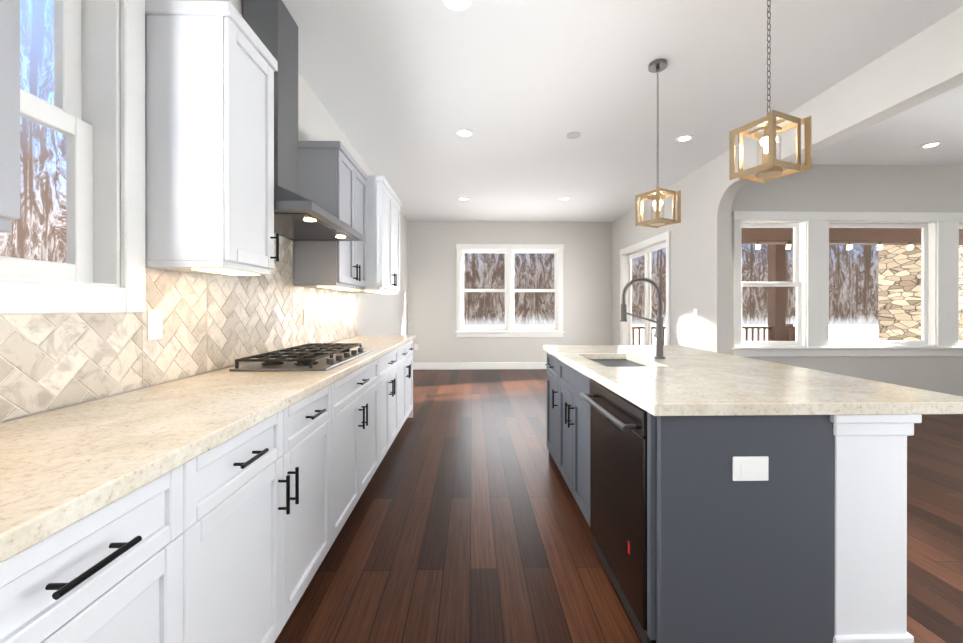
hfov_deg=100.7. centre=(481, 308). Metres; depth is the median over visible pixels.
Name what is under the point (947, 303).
window frame
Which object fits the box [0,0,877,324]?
backdrop
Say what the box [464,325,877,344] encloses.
ground
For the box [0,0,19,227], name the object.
upper cabinet
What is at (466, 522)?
floor
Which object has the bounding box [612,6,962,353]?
wall
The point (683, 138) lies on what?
recessed light
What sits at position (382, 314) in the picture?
wall
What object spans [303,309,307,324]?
electrical outlet plate
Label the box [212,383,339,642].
base cabinet
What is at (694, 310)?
electrical outlet plate
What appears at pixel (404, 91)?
ceiling
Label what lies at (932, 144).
recessed light
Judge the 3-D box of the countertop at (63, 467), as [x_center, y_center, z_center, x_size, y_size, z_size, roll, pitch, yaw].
[-0.988,0.324,1.615,0.623,0.040,5.730,0,0,-1]
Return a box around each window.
[0,0,145,313]
[455,244,564,336]
[620,220,962,346]
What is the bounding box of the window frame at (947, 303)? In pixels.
[732,211,962,356]
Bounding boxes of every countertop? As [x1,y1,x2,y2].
[0,335,414,566]
[559,353,778,368]
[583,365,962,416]
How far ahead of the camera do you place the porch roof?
6.54 m
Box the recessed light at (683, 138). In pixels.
[675,135,693,141]
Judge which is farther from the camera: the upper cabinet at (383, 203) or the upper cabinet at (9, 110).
the upper cabinet at (383, 203)
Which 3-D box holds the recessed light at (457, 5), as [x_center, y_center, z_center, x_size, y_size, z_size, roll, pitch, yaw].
[-0.136,-1.733,2.236,0.169,0.007,0.169,0,0,-25]
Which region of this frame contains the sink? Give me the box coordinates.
[591,357,646,364]
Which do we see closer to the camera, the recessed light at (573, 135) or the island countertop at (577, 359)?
the island countertop at (577, 359)
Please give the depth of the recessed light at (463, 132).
3.94 m
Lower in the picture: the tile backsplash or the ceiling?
the tile backsplash
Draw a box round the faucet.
[620,277,663,356]
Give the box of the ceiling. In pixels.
[282,0,962,221]
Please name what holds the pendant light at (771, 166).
hanging from the ceiling
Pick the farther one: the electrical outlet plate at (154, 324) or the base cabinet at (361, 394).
the base cabinet at (361, 394)
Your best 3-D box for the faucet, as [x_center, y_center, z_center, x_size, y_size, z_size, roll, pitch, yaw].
[0.977,0.056,2.441,0.267,0.494,0.111,0,0,-1]
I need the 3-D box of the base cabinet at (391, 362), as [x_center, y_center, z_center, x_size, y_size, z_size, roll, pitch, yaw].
[-1.037,0.782,3.194,0.600,0.878,0.863,0,0,-1]
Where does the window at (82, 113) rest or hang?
in the wall at (382, 314)
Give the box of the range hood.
[242,0,362,240]
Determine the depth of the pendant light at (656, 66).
2.81 m
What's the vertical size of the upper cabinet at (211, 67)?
1.031 m
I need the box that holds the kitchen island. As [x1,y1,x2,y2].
[543,349,921,642]
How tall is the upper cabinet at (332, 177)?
1.031 m
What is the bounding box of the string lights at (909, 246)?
[907,241,912,249]
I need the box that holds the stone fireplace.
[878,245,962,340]
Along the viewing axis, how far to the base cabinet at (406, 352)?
3.98 m
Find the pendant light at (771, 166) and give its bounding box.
[729,0,811,182]
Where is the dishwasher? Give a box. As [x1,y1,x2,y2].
[580,379,650,642]
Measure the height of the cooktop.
0.056 m
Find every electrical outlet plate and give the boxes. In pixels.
[147,310,162,340]
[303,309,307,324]
[693,309,696,317]
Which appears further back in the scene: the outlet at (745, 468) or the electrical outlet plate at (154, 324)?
the electrical outlet plate at (154, 324)
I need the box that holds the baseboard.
[413,362,546,369]
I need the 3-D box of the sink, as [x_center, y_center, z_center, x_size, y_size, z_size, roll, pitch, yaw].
[0.816,0.447,2.393,0.364,0.233,0.624,0,0,-1]
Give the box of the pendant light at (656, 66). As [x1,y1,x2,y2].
[635,58,680,227]
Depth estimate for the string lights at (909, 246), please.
6.43 m
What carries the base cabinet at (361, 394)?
on the floor
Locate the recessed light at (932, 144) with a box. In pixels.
[919,141,942,148]
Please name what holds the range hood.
attached to the wall at (382, 314)
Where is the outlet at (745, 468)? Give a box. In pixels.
[733,456,768,480]
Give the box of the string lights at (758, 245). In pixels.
[741,240,792,248]
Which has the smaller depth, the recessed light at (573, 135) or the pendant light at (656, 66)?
the pendant light at (656, 66)
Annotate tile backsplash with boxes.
[0,234,357,420]
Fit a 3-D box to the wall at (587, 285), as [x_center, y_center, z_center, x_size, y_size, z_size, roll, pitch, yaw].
[0.582,-0.267,8.062,4.390,2.960,0.150,0,0,-1]
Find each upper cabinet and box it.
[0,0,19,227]
[145,0,278,274]
[294,141,367,290]
[333,176,400,293]
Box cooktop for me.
[229,343,372,370]
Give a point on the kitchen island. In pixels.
(722, 498)
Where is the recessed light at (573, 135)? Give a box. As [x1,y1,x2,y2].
[567,132,580,138]
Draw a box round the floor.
[274,369,962,642]
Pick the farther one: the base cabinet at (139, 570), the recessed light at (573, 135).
the recessed light at (573, 135)
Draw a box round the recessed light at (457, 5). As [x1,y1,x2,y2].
[442,0,471,10]
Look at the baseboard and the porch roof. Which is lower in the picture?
the baseboard
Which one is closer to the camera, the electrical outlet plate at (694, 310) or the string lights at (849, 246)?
the electrical outlet plate at (694, 310)
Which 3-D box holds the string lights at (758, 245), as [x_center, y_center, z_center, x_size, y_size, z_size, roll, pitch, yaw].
[4.546,-1.023,6.379,0.826,0.130,0.060,0,0,-1]
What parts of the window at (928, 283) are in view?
sliding window trim, morning room window trim, morning room window trim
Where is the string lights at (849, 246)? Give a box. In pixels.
[829,240,885,249]
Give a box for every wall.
[0,0,407,422]
[408,221,611,362]
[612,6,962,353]
[730,164,962,396]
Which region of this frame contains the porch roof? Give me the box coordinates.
[741,228,962,340]
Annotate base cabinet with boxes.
[0,451,211,642]
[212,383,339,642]
[340,359,383,530]
[384,347,399,455]
[400,339,413,428]
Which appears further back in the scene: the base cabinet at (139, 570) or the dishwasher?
the dishwasher
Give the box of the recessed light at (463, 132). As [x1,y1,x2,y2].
[456,129,472,136]

